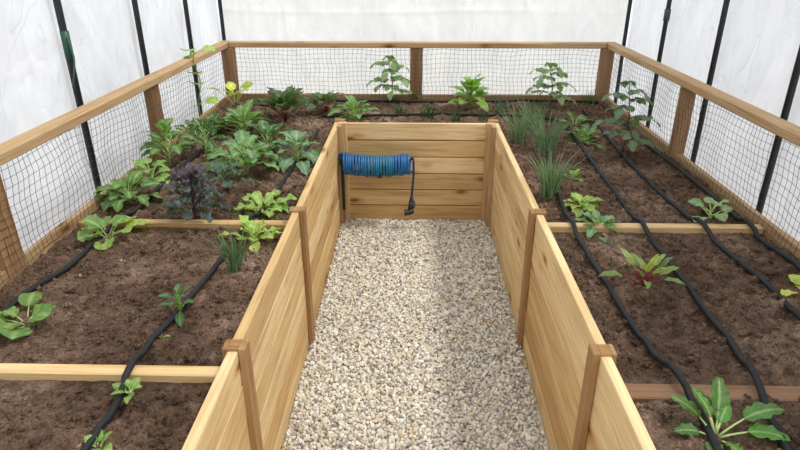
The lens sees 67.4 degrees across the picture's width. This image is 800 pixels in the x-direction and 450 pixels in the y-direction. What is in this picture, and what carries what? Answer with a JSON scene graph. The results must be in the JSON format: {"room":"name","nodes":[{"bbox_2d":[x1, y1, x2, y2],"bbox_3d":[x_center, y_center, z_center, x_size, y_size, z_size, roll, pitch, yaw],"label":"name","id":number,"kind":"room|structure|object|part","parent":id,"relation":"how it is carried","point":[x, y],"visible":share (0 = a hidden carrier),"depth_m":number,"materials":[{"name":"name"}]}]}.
{"room":"greenhouse","nodes":[
{"label":"greenhouse","id":0,"kind":"room"},
{"bbox_2d":[0,0,225,251],"bbox_3d":[-1.425,-0.644,2.188,0.049,2.150,5.050,1,25,1],"label":"wall","id":1,"kind":"structure","parent":0,"point":[36,88],"depth_m":2.68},
{"bbox_2d":[222,0,627,100],"bbox_3d":[0.174,-1.685,4.462,3.080,2.150,0.045,1,25,1],"label":"wall","id":2,"kind":"structure","parent":0,"point":[244,20],"depth_m":4.57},
{"bbox_2d":[284,58,624,449],"bbox_3d":[0.084,0.035,3.314,12.000,0.001,12.000,1,25,1],"label":"ground","id":3,"kind":"structure","parent":0,"point":[447,309],"depth_m":2.16,"materials":[{"name":"beige gravel"}]},
{"bbox_2d":[0,41,799,449],"bbox_3d":[0.065,0.042,2.368,2.530,0.987,3.716,1,25,1],"label":"raised garden bed","id":4,"kind":"object","parent":3,"relation":"on","point":[464,171],"visible":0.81,"depth_m":2.24,"materials":[{"name":"brown wood"}]},
{"bbox_2d":[338,152,414,215],"bbox_3d":[-0.121,-0.231,3.249,0.411,0.352,0.166,1,25,1],"label":"garden hose","id":5,"kind":"object","parent":4,"relation":"attached to","point":[390,165],"visible":1,"depth_m":3.15,"materials":[{"name":"plastic"}]},
{"bbox_2d":[0,97,799,449],"bbox_3d":[0.063,-0.074,2.314,2.435,0.067,3.621,1,25,1],"label":"soil","id":6,"kind":"object","parent":4,"relation":"in","point":[108,305],"visible":0.6,"depth_m":1.72,"materials":[{"name":"brown soil"}]},
{"bbox_2d":[0,291,56,339],"bbox_3d":[-0.993,0.246,1.591,0.159,0.067,0.177,12,27,24],"label":"plant","id":7,"kind":"object","parent":6,"relation":"on","point":[41,311],"visible":1,"depth_m":1.59,"materials":[{"name":"green plant"}]},
{"bbox_2d":[84,429,111,449],"bbox_3d":[-0.597,0.436,1.198,0.084,0.048,0.108,1,25,1],"label":"seedling","id":8,"kind":"object","parent":6,"relation":"on","point":[101,435],"visible":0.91,"depth_m":1.19,"materials":[{"name":"green plant"}]},
{"bbox_2d":[0,363,219,382],"bbox_3d":[-0.794,0.346,1.399,0.763,0.030,0.036,1,25,1],"label":"board","id":9,"kind":"object","parent":6,"relation":"on","point":[8,371],"visible":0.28,"depth_m":1.38,"materials":[{"name":"brown wood"}]},
{"bbox_2d":[77,214,149,249],"bbox_3d":[-1.001,-0.001,2.072,0.208,0.088,0.220,10,26,21],"label":"plant","id":10,"kind":"object","parent":6,"relation":"on","point":[94,223],"visible":0.99,"depth_m":2.04,"materials":[{"name":"green plant"}]},
{"bbox_2d":[1,115,233,311],"bbox_3d":[-1.009,-0.193,2.549,0.088,0.042,2.460,1,25,3],"label":"irrigation hose","id":11,"kind":"object","parent":6,"relation":"on","point":[14,302],"visible":0.62,"depth_m":1.94,"materials":[{"name":"black rubber"}]},
{"bbox_2d":[110,377,141,403],"bbox_3d":[-0.596,0.361,1.310,0.064,0.052,0.083,-10,26,-20],"label":"seedling","id":12,"kind":"object","parent":6,"relation":"on","point":[134,383],"visible":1,"depth_m":1.32,"materials":[{"name":"green plant"}]},
{"bbox_2d":[93,170,164,212],"bbox_3d":[-1.060,-0.140,2.346,0.257,0.144,0.258,18,30,33],"label":"plant","id":13,"kind":"object","parent":6,"relation":"on","point":[133,177],"visible":0.99,"depth_m":2.31,"materials":[{"name":"green plant"}]},
{"bbox_2d":[130,158,169,183],"bbox_3d":[-1.083,-0.209,2.537,0.221,0.139,0.223,-16,29,-31],"label":"plant","id":14,"kind":"object","parent":6,"relation":"on","point":[140,163],"visible":0.8,"depth_m":2.53,"materials":[{"name":"green plant"}]},
{"bbox_2d":[140,118,194,165],"bbox_3d":[-1.054,-0.367,2.721,0.255,0.221,0.236,1,25,1],"label":"plant","id":15,"kind":"object","parent":6,"relation":"on","point":[164,125],"visible":1,"depth_m":2.72,"materials":[{"name":"green plant"}]},
{"bbox_2d":[157,284,193,326],"bbox_3d":[-0.584,0.203,1.592,0.089,0.101,0.095,12,27,25],"label":"seedling","id":16,"kind":"object","parent":6,"relation":"on","point":[179,318],"visible":1,"depth_m":1.58,"materials":[{"name":"green plant"}]},
{"bbox_2d":[78,219,287,228],"bbox_3d":[-0.775,0.000,2.164,0.763,0.030,0.036,1,25,1],"label":"board","id":17,"kind":"object","parent":6,"relation":"on","point":[172,223],"visible":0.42,"depth_m":2.15,"materials":[{"name":"brown wood"}]},
{"bbox_2d":[175,123,206,143],"bbox_3d":[-1.063,-0.479,3.084,0.180,0.109,0.238,1,25,1],"label":"plant","id":18,"kind":"object","parent":6,"relation":"on","point":[179,128],"visible":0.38,"depth_m":3.08,"materials":[{"name":"green plant"}]},
{"bbox_2d":[162,162,230,222],"bbox_3d":[-0.741,-0.109,2.142,0.247,0.233,0.242,1,25,1],"label":"kale","id":19,"kind":"object","parent":6,"relation":"on","point":[194,178],"visible":1,"depth_m":2.11,"materials":[{"name":"purple plant"}]},
{"bbox_2d":[79,128,318,449],"bbox_3d":[-0.540,-0.039,2.212,0.053,0.042,2.398,2,25,4],"label":"irrigation hose","id":20,"kind":"object","parent":6,"relation":"on","point":[108,417],"visible":0.77,"depth_m":1.49,"materials":[{"name":"black rubber"}]},
{"bbox_2d":[180,45,218,119],"bbox_3d":[-1.084,-0.757,3.293,0.233,0.449,0.113,18,30,33],"label":"vine","id":21,"kind":"object","parent":6,"relation":"in","point":[214,100],"visible":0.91,"depth_m":3.28,"materials":[{"name":"green plant"}]},
{"bbox_2d":[174,114,231,153],"bbox_3d":[-0.938,-0.428,2.874,0.248,0.198,0.295,10,26,21],"label":"plant","id":22,"kind":"object","parent":6,"relation":"on","point":[208,143],"visible":0.92,"depth_m":2.87,"materials":[{"name":"green plant"}]},
{"bbox_2d":[190,113,238,135],"bbox_3d":[-1.016,-0.545,3.252,0.220,0.109,0.298,17,30,33],"label":"swiss chard","id":23,"kind":"object","parent":6,"relation":"on","point":[208,116],"visible":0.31,"depth_m":3.25,"materials":[{"name":"green plant"}]},
{"bbox_2d":[199,220,251,272],"bbox_3d":[-0.504,0.076,1.795,0.123,0.159,0.136,21,32,37],"label":"clump","id":24,"kind":"object","parent":6,"relation":"on","point":[234,259],"visible":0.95,"depth_m":1.80,"materials":[{"name":"green plant"}]},
{"bbox_2d":[206,81,252,104],"bbox_3d":[-1.065,-0.815,3.762,0.258,0.141,0.264,1,25,1],"label":"plant","id":25,"kind":"object","parent":6,"relation":"on","point":[231,86],"visible":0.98,"depth_m":3.78,"materials":[{"name":"green plant"}]},
{"bbox_2d":[203,160,257,192],"bbox_3d":[-0.715,-0.180,2.396,0.204,0.134,0.217,11,27,23],"label":"plant","id":26,"kind":"object","parent":6,"relation":"on","point":[227,184],"visible":0.92,"depth_m":2.41,"materials":[{"name":"green plant"}]},
{"bbox_2d":[202,146,260,164],"bbox_3d":[-0.803,-0.321,2.838,0.259,0.100,0.255,-14,28,-27],"label":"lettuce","id":27,"kind":"object","parent":6,"relation":"on","point":[216,148],"visible":0.26,"depth_m":2.85,"materials":[{"name":"green plant"}]},
{"bbox_2d":[203,99,270,131],"bbox_3d":[-0.834,-0.569,3.216,0.301,0.175,0.351,15,29,30],"label":"swiss chard","id":28,"kind":"object","parent":6,"relation":"on","point":[242,111],"visible":0.81,"depth_m":3.21,"materials":[{"name":"green plant"}]},
{"bbox_2d":[204,129,280,173],"bbox_3d":[-0.706,-0.297,2.642,0.334,0.183,0.317,-12,27,-24],"label":"plant","id":29,"kind":"object","parent":6,"relation":"on","point":[243,138],"visible":0.98,"depth_m":2.64,"materials":[{"name":"green plant"}]},
{"bbox_2d":[218,215,282,252],"bbox_3d":[-0.485,0.016,2.037,0.186,0.087,0.198,19,31,36],"label":"lettuce","id":30,"kind":"object","parent":6,"relation":"on","point":[255,229],"visible":0.97,"depth_m":2.03,"materials":[{"name":"green plant"}]},
{"bbox_2d":[232,189,296,219],"bbox_3d":[-0.537,-0.058,2.281,0.275,0.112,0.268,8,26,18],"label":"lettuce","id":31,"kind":"object","parent":6,"relation":"on","point":[256,196],"visible":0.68,"depth_m":2.29,"materials":[{"name":"green plant"}]},
{"bbox_2d":[241,119,296,150],"bbox_3d":[-0.659,-0.451,3.024,0.308,0.156,0.339,-5,25,-10],"label":"swiss chard","id":32,"kind":"object","parent":6,"relation":"on","point":[266,129],"visible":0.66,"depth_m":3.01,"materials":[{"name":"green plant"}]},
{"bbox_2d":[254,85,309,122],"bbox_3d":[-0.651,-0.684,3.417,0.365,0.225,0.325,21,32,38],"label":"swiss chard","id":33,"kind":"object","parent":6,"relation":"on","point":[282,99],"visible":1,"depth_m":3.39,"materials":[{"name":"green plant"}]},
{"bbox_2d":[268,130,320,175],"bbox_3d":[-0.480,-0.338,2.741,0.240,0.177,0.259,7,25,14],"label":"plant","id":34,"kind":"object","parent":6,"relation":"on","point":[295,139],"visible":0.97,"depth_m":2.71,"materials":[{"name":"green plant"}]},
{"bbox_2d":[303,91,343,111],"bbox_3d":[-0.449,-0.727,3.584,0.284,0.128,0.291,-17,29,-32],"label":"swiss chard","id":35,"kind":"object","parent":6,"relation":"on","point":[322,98],"visible":0.89,"depth_m":3.57,"materials":[{"name":"green plant"}]},
{"bbox_2d":[328,94,380,119],"bbox_3d":[-0.269,-0.665,3.429,0.262,0.150,0.258,9,26,19],"label":"swiss chard","id":36,"kind":"object","parent":6,"relation":"on","point":[352,104],"visible":0.98,"depth_m":3.43,"materials":[{"name":"green plant"}]},
{"bbox_2d":[366,55,419,102],"bbox_3d":[-0.046,-0.923,3.836,0.345,0.299,0.346,1,25,1],"label":"plant","id":37,"kind":"object","parent":6,"relation":"on","point":[395,66],"visible":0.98,"depth_m":3.79,"materials":[{"name":"green plant"}]},
{"bbox_2d":[394,103,408,112],"bbox_3d":[0.000,-0.691,3.573,0.110,0.078,0.079,1,25,1],"label":"clump","id":38,"kind":"object","parent":6,"relation":"on","point":[396,108],"visible":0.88,"depth_m":3.57,"materials":[{"name":"green plant"}]},
{"bbox_2d":[252,99,598,106],"bbox_3d":[0.142,-0.788,3.856,2.265,0.033,0.168,-2,25,-4],"label":"irrigation hose","id":39,"kind":"object","parent":6,"relation":"on","point":[336,100],"visible":0.62,"depth_m":3.89,"materials":[{"name":"black rubber"}]},
{"bbox_2d":[417,101,435,118],"bbox_3d":[0.171,-0.678,3.525,0.122,0.103,0.105,6,25,13],"label":"clump","id":40,"kind":"object","parent":6,"relation":"on","point":[423,114],"visible":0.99,"depth_m":3.52,"materials":[{"name":"green plant"}]},
{"bbox_2d":[322,112,558,120],"bbox_3d":[0.237,-0.640,3.524,1.385,0.032,0.114,1,25,1],"label":"irrigation hose","id":41,"kind":"object","parent":6,"relation":"on","point":[435,113],"visible":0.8,"depth_m":3.55,"materials":[{"name":"black rubber"}]},
{"bbox_2d":[448,107,463,121],"bbox_3d":[0.323,-0.645,3.488,0.097,0.094,0.101,1,25,1],"label":"clump","id":42,"kind":"object","parent":6,"relation":"on","point":[454,117],"visible":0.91,"depth_m":3.49,"materials":[{"name":"green plant"}]},
{"bbox_2d":[447,73,489,111],"bbox_3d":[0.421,-0.815,3.675,0.271,0.241,0.336,1,25,1],"label":"plant","id":43,"kind":"object","parent":6,"relation":"on","point":[470,85],"visible":0.99,"depth_m":3.65,"materials":[{"name":"green plant"}]},
{"bbox_2d":[476,107,489,121],"bbox_3d":[0.472,-0.634,3.441,0.076,0.092,0.096,-5,25,-11],"label":"clump","id":44,"kind":"object","parent":6,"relation":"on","point":[483,112],"visible":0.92,"depth_m":3.43,"materials":[{"name":"green plant"}]},
{"bbox_2d":[494,95,510,113],"bbox_3d":[0.624,-0.722,3.597,0.097,0.129,0.113,-17,30,-33],"label":"clump","id":45,"kind":"object","parent":6,"relation":"on","point":[502,104],"visible":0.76,"depth_m":3.60,"materials":[{"name":"green plant"}]},
{"bbox_2d":[497,100,540,142],"bbox_3d":[0.618,-0.522,3.040,0.232,0.222,0.204,-8,26,-16],"label":"clump","id":46,"kind":"object","parent":6,"relation":"on","point":[522,125],"visible":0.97,"depth_m":3.05,"materials":[{"name":"green plant"}]},
{"bbox_2d":[511,98,553,130],"bbox_3d":[0.718,-0.609,3.299,0.228,0.191,0.216,1,25,1],"label":"clump","id":47,"kind":"object","parent":6,"relation":"on","point":[519,103],"visible":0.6,"depth_m":3.30,"materials":[{"name":"green plant"}]},
{"bbox_2d":[524,110,571,154],"bbox_3d":[0.709,-0.449,2.895,0.212,0.213,0.257,1,25,1],"label":"clump","id":48,"kind":"object","parent":6,"relation":"on","point":[544,144],"visible":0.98,"depth_m":2.90,"materials":[{"name":"green plant"}]},
{"bbox_2d":[524,62,577,106],"bbox_3d":[0.940,-0.852,3.694,0.344,0.273,0.303,1,25,1],"label":"plant","id":49,"kind":"object","parent":6,"relation":"on","point":[539,83],"visible":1,"depth_m":3.66,"materials":[{"name":"green plant"}]},
{"bbox_2d":[529,147,586,198],"bbox_3d":[0.615,-0.203,2.382,0.236,0.197,0.171,-9,26,-19],"label":"clump","id":50,"kind":"object","parent":6,"relation":"on","point":[549,188],"visible":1,"depth_m":2.39,"materials":[{"name":"green plant"}]},
{"bbox_2d":[560,169,582,181],"bbox_3d":[0.743,-0.211,2.600,0.125,0.064,0.134,1,25,1],"label":"lettuce","id":51,"kind":"object","parent":6,"relation":"on","point":[576,171],"visible":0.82,"depth_m":2.60,"materials":[{"name":"green plant"}]},
{"bbox_2d":[554,110,593,128],"bbox_3d":[0.981,-0.589,3.333,0.238,0.094,0.195,1,25,1],"label":"plant","id":52,"kind":"object","parent":6,"relation":"on","point":[581,116],"visible":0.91,"depth_m":3.32,"materials":[{"name":"green plant"}]},
{"bbox_2d":[563,192,603,216],"bbox_3d":[0.693,-0.077,2.302,0.139,0.071,0.158,21,32,38],"label":"plant","id":53,"kind":"object","parent":6,"relation":"on","point":[577,197],"visible":0.98,"depth_m":2.30,"materials":[{"name":"green plant"}]},
{"bbox_2d":[562,126,605,148],"bbox_3d":[0.968,-0.453,3.107,0.236,0.115,0.235,12,27,24],"label":"plant","id":54,"kind":"object","parent":6,"relation":"on","point":[582,132],"visible":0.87,"depth_m":3.10,"materials":[{"name":"green plant"}]},
{"bbox_2d":[579,89,601,105],"bbox_3d":[1.219,-0.827,3.854,0.153,0.113,0.121,1,25,1],"label":"clump","id":55,"kind":"object","parent":6,"relation":"on","point":[588,98],"visible":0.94,"depth_m":3.84,"materials":[{"name":"green plant"}]},
{"bbox_2d":[574,208,620,237],"bbox_3d":[0.698,-0.006,2.139,0.182,0.096,0.194,-14,28,-28],"label":"plant","id":56,"kind":"object","parent":6,"relation":"on","point":[596,217],"visible":0.76,"depth_m":2.13,"materials":[{"name":"green plant"}]},
{"bbox_2d":[599,237,618,242],"bbox_3d":[0.706,0.062,2.038,0.067,0.029,0.085,18,30,34],"label":"seedling","id":57,"kind":"object","parent":6,"relation":"on","point":[603,239],"visible":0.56,"depth_m":2.04,"materials":[{"name":"green plant"}]},
{"bbox_2d":[592,80,663,156],"bbox_3d":[1.061,-0.483,2.796,0.274,0.362,0.304,-13,28,-26],"label":"plant","id":58,"kind":"object","parent":6,"relation":"on","point":[632,145],"visible":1,"depth_m":2.75,"materials":[{"name":"green plant"}]},
{"bbox_2d":[546,136,721,449],"bbox_3d":[0.650,0.000,2.128,0.097,0.041,2.204,1,25,3],"label":"irrigation hose","id":59,"kind":"object","parent":6,"relation":"on","point":[708,430],"visible":0.84,"depth_m":1.51,"materials":[{"name":"black rubber"}]},
{"bbox_2d":[598,247,685,288],"bbox_3d":[0.718,0.139,1.725,0.223,0.105,0.212,-22,32,-39],"label":"plant","id":60,"kind":"object","parent":6,"relation":"on","point":[632,258],"visible":0.98,"depth_m":1.73,"materials":[{"name":"green plant"}]},
{"bbox_2d":[547,222,763,233],"bbox_3d":[0.895,0.014,2.129,0.763,0.030,0.036,1,25,1],"label":"board","id":61,"kind":"object","parent":6,"relation":"on","point":[554,226],"visible":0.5,"depth_m":2.11,"materials":[{"name":"brown wood"}]},
{"bbox_2d":[563,122,791,449],"bbox_3d":[0.862,-0.067,2.273,0.067,0.041,2.511,2,25,4],"label":"irrigation hose","id":62,"kind":"object","parent":6,"relation":"on","point":[763,398],"visible":0.94,"depth_m":1.63,"materials":[{"name":"black rubber"}]},
{"bbox_2d":[582,109,799,319],"bbox_3d":[1.077,-0.192,2.546,0.063,0.040,2.466,1,25,1],"label":"irrigation hose","id":63,"kind":"object","parent":6,"relation":"on","point":[787,305],"visible":0.99,"depth_m":2.06,"materials":[{"name":"black rubber"}]},
{"bbox_2d":[600,103,799,270],"bbox_3d":[1.244,-0.269,2.709,0.023,0.037,2.365,1,25,1],"label":"irrigation hose","id":64,"kind":"object","parent":6,"relation":"on","point":[732,213],"visible":0.82,"depth_m":2.21,"materials":[{"name":"black rubber"}]},
{"bbox_2d":[688,197,732,221],"bbox_3d":[1.133,-0.056,2.183,0.156,0.102,0.171,1,25,1],"label":"plant","id":65,"kind":"object","parent":6,"relation":"on","point":[723,216],"visible":0.98,"depth_m":2.19,"materials":[{"name":"green plant"}]},
{"bbox_2d":[625,384,799,401],"bbox_3d":[0.876,0.387,1.343,0.763,0.030,0.050,1,25,1],"label":"board","id":66,"kind":"object","parent":6,"relation":"on","point":[638,392],"visible":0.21,"depth_m":1.34,"materials":[{"name":"brown wood"}]},
{"bbox_2d":[669,376,790,449],"bbox_3d":[0.675,0.387,1.216,0.230,0.093,0.148,1,25,1],"label":"swiss chard","id":67,"kind":"object","parent":6,"relation":"on","point":[721,401],"visible":0.96,"depth_m":1.22,"materials":[{"name":"green plant"}]},
{"bbox_2d":[780,274,799,295],"bbox_3d":[1.160,0.186,1.719,0.109,0.052,0.156,20,31,36],"label":"plant","id":68,"kind":"object","parent":6,"relation":"on","point":[794,278],"visible":0.91,"depth_m":1.73,"materials":[{"name":"green plant"}]},
{"bbox_3d":[0.065,-0.153,2.291,2.530,0.570,3.695,1,25,1],"label":"fence frame","id":69,"kind":"part","parent":4,"relation":"part of","materials":[{"name":"brown wood"}]},
{"bbox_2d":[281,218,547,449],"bbox_3d":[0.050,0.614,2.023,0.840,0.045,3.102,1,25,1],"label":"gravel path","id":70,"kind":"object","parent":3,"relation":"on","point":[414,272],"visible":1,"depth_m":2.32,"materials":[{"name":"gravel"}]},
{"bbox_2d":[53,0,799,213],"bbox_3d":[0.125,-1.007,2.308,3.036,2.710,4.330,1,25,1],"label":"frame","id":71,"kind":"object","parent":3,"relation":"on","point":[64,34],"visible":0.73,"depth_m":3.04,"materials":[{"name":"paint"}]},
{"bbox_2d":[617,0,799,242],"bbox_3d":[1.661,-0.615,2.125,0.048,2.150,5.050,1,25,1],"label":"wall","id":72,"kind":"structure","parent":0,"point":[760,43],"depth_m":3.01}
]}

